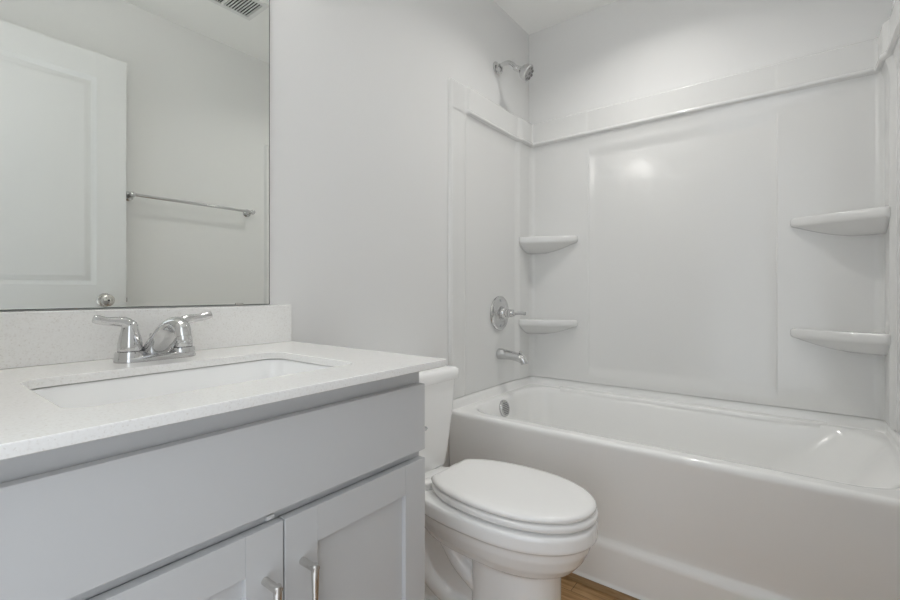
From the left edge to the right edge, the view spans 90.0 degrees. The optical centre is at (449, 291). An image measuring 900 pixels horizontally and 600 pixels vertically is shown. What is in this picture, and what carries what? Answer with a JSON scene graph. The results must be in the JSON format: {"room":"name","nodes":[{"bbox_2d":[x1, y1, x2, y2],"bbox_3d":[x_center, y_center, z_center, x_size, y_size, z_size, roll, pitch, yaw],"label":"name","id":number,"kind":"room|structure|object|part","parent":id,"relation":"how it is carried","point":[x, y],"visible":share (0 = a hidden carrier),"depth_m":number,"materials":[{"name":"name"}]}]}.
{"room":"bathroom","nodes":[
{"label":"bathroom","id":0,"kind":"room"},
{"bbox_2d":[0,0,528,466],"bbox_3d":[-0.312,-0.228,1.714,0.120,2.540,2.620,0,0,37],"label":"wall","id":1,"kind":"structure","parent":0,"point":[359,88],"depth_m":1.64,"materials":[{"name":"white paint"}]},
{"bbox_2d":[0,0,269,310],"bbox_3d":[-0.752,-0.486,1.035,0.008,1.044,0.727,0,0,37],"label":"wall mirror","id":2,"kind":"object","parent":1,"relation":"attached to","point":[135,134],"visible":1,"depth_m":1.05,"materials":[{"name":"clear glass"}]},
{"bbox_2d":[0,305,291,368],"bbox_3d":[-0.732,0.094,1.050,0.020,0.110,0.806,0,0,37],"label":"backsplash","id":3,"kind":"structure","parent":1,"relation":"attached to","point":[27,338],"depth_m":0.99,"materials":[{"name":"white stone"}]},
{"bbox_2d":[493,60,533,81],"bbox_3d":[0.327,-1.123,2.281,0.202,0.142,0.084,0,0,37],"label":"showerhead","id":4,"kind":"object","parent":1,"relation":"attached to","point":[525,72],"visible":1,"depth_m":2.25,"materials":[{"name":"silver metal"}]},
{"bbox_3d":[0.288,-1.151,2.297,0.122,0.057,0.021,0,0,38],"label":"arm","id":5,"kind":"part","parent":4,"relation":"part of","materials":[{"name":"silver metal"}]},
{"bbox_2d":[493,0,617,34],"bbox_3d":[0.339,-1.528,1.215,1.760,0.060,2.620,0,0,37],"label":"ceiling","id":6,"kind":"structure","parent":0,"point":[533,16],"depth_m":2.40,"materials":[{"name":"white paint"}]},
{"bbox_2d":[561,577,617,599],"bbox_3d":[0.339,1.072,1.215,1.760,0.060,2.620,0,0,37],"label":"floor","id":7,"kind":"structure","parent":0,"point":[570,590],"depth_m":1.55,"materials":[{"name":"brown wood"}]},
{"bbox_2d":[0,372,424,599],"bbox_3d":[-0.488,0.604,0.876,0.616,0.877,0.736,0,0,37],"label":"vanity cabinet","id":8,"kind":"object","parent":7,"relation":"on","point":[319,496],"visible":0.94,"depth_m":0.67,"materials":[{"name":"grey paint"}]},
{"bbox_3d":[-0.381,0.653,0.594,0.018,0.568,0.346,0,0,38],"label":"door","id":9,"kind":"part","parent":8,"relation":"part of","materials":[{"name":"grey paint"}]},
{"bbox_2d":[0,341,445,460],"bbox_3d":[-0.496,0.157,0.869,0.614,0.016,0.807,0,0,37],"label":"countertop","id":10,"kind":"structure","parent":8,"relation":"on","point":[30,423],"depth_m":0.70,"materials":[{"name":"white stone"}]},
{"bbox_2d":[92,311,212,363],"bbox_3d":[-0.629,0.098,1.001,0.196,0.102,0.191,0,0,-1],"label":"sink faucet","id":11,"kind":"object","parent":10,"relation":"on","point":[172,339],"visible":1,"depth_m":0.95,"materials":[{"name":"silver metal"}]},
{"bbox_3d":[-0.698,0.086,0.945,0.046,0.079,0.090,0,0,38],"label":"handle","id":12,"kind":"part","parent":11,"relation":"part of","materials":[{"name":"silver metal"}]},
{"bbox_3d":[-0.600,0.099,0.962,0.165,0.096,0.064,0,0,38],"label":"spout","id":13,"kind":"part","parent":11,"relation":"part of","materials":[{"name":"silver metal"}]},
{"bbox_3d":[-0.609,0.086,1.061,0.046,0.078,0.090,0,0,38],"label":"handle","id":14,"kind":"part","parent":11,"relation":"part of","materials":[{"name":"silver metal"}]},
{"bbox_2d":[30,359,332,407],"bbox_3d":[-0.458,0.242,0.848,0.343,0.149,0.511,0,0,37],"label":"sink","id":15,"kind":"object","parent":10,"relation":"in","point":[115,390],"visible":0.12,"depth_m":0.93,"materials":[{"name":"white ceramic"}]},
{"bbox_3d":[-0.272,0.511,0.688,0.043,0.136,0.013,0,0,38],"label":"handle","id":16,"kind":"part","parent":8,"relation":"part of","materials":[{"name":"silver metal"}]},
{"bbox_3d":[-0.231,0.511,0.741,0.043,0.136,0.013,0,0,38],"label":"handle","id":17,"kind":"part","parent":8,"relation":"part of","materials":[{"name":"silver metal"}]},
{"bbox_3d":[-0.168,0.653,0.872,0.018,0.568,0.347,0,0,38],"label":"door","id":18,"kind":"part","parent":8,"relation":"part of","materials":[{"name":"grey paint"}]},
{"bbox_2d":[419,365,597,599],"bbox_3d":[0.074,0.662,1.449,0.795,0.759,0.414,0,0,37],"label":"toilet","id":19,"kind":"object","parent":7,"relation":"on","point":[495,530],"visible":0.72,"depth_m":1.29,"materials":[{"name":"white ceramic"}]},
{"bbox_3d":[-0.160,0.492,1.629,0.184,0.324,0.386,0,0,38],"label":"tank","id":20,"kind":"part","parent":19,"relation":"part of","materials":[{"name":"white ceramic"}]},
{"bbox_3d":[-0.160,0.306,1.629,0.205,0.048,0.414,0,0,38],"label":"tank lid","id":21,"kind":"part","parent":19,"relation":"part of","materials":[{"name":"white ceramic"}]},
{"bbox_3d":[0.192,0.594,1.364,0.491,0.025,0.330,0,0,38],"label":"lid","id":22,"kind":"part","parent":19,"relation":"part of","materials":[{"name":"white plastic"}]},
{"bbox_3d":[0.193,0.619,1.363,0.499,0.026,0.334,0,0,38],"label":"seat","id":23,"kind":"part","parent":19,"relation":"part of","materials":[{"name":"white plastic"}]},
{"bbox_2d":[449,376,899,599],"bbox_3d":[0.824,0.762,1.847,1.518,0.559,0.784,0,0,37],"label":"bathtub","id":24,"kind":"object","parent":7,"relation":"on","point":[696,497],"visible":0.88,"depth_m":1.53,"materials":[{"name":"white plastic"}]},
{"bbox_3d":[0.271,0.578,2.235,0.028,0.084,0.084,0,0,38],"label":"overflow plate","id":25,"kind":"part","parent":24,"relation":"part of","materials":[{"name":"silver metal"}]},
{"bbox_2d":[564,573,639,599],"bbox_3d":[0.581,1.034,1.530,1.488,0.016,0.021,0,0,37],"label":"trim","id":26,"kind":"structure","parent":24,"relation":"attached to","point":[586,582],"depth_m":1.57,"materials":[{"name":"brown wood"}]},
{"bbox_2d":[529,0,891,123],"bbox_3d":[1.099,-0.228,2.207,1.520,2.540,0.120,0,0,37],"label":"wall","id":27,"kind":"structure","parent":0,"point":[619,51],"depth_m":2.16,"materials":[{"name":"white paint"}]},
{"bbox_2d":[448,0,899,434],"bbox_3d":[0.828,-0.239,1.852,1.519,1.438,0.772,0,0,37],"label":"tub surround","id":28,"kind":"object","parent":27,"relation":"attached to","point":[734,237],"visible":1,"depth_m":2.04,"materials":[{"name":"white plastic"}]},
{"bbox_3d":[0.175,-0.174,2.229,0.024,1.308,0.576,0,0,38],"label":"panel","id":29,"kind":"part","parent":28,"relation":"part of","materials":[{"name":"white plastic"}]},
{"bbox_2d":[490,296,525,329],"bbox_3d":[0.316,0.109,2.289,0.153,0.178,0.178,0,0,37],"label":"shower valve","id":30,"kind":"object","parent":28,"relation":"attached to","point":[500,312],"visible":1,"depth_m":2.29,"materials":[{"name":"silver metal"}]},
{"bbox_3d":[0.339,0.109,2.271,0.095,0.042,0.042,0,0,38],"label":"handle","id":31,"kind":"part","parent":30,"relation":"part of","materials":[{"name":"silver metal"}]},
{"bbox_2d":[496,348,527,364],"bbox_3d":[0.321,0.328,2.284,0.166,0.074,0.060,0,0,37],"label":"tub spout","id":32,"kind":"object","parent":28,"relation":"attached to","point":[501,353],"visible":1,"depth_m":2.27,"materials":[{"name":"silver metal"}]},
{"bbox_2d":[519,319,577,333],"bbox_3d":[0.531,0.192,2.460,0.302,0.086,0.162,0,0,38],"label":"corner shelf","id":33,"kind":"object","parent":28,"relation":"attached to","point":[526,326],"depth_m":2.45,"materials":[{"name":"white plastic"}]},
{"bbox_2d":[519,236,577,253],"bbox_3d":[0.531,-0.260,2.460,0.302,0.086,0.162,0,0,38],"label":"corner shelf","id":34,"kind":"object","parent":28,"relation":"attached to","point":[527,244],"depth_m":2.45,"materials":[{"name":"white plastic"}]},
{"bbox_2d":[790,328,890,355],"bbox_3d":[1.491,0.192,1.723,0.302,0.086,0.162,0,0,38],"label":"corner shelf","id":35,"kind":"object","parent":28,"relation":"attached to","point":[815,341],"depth_m":1.73,"materials":[{"name":"white plastic"}]},
{"bbox_2d":[790,206,890,235],"bbox_3d":[1.491,-0.260,1.723,0.302,0.086,0.162,0,0,38],"label":"corner shelf","id":36,"kind":"object","parent":28,"relation":"attached to","point":[876,221],"depth_m":1.71,"materials":[{"name":"white plastic"}]},
{"bbox_3d":[1.361,-0.174,1.319,0.024,1.308,0.576,0,0,38],"label":"panel","id":37,"kind":"part","parent":28,"relation":"part of","materials":[{"name":"white plastic"}]}
]}

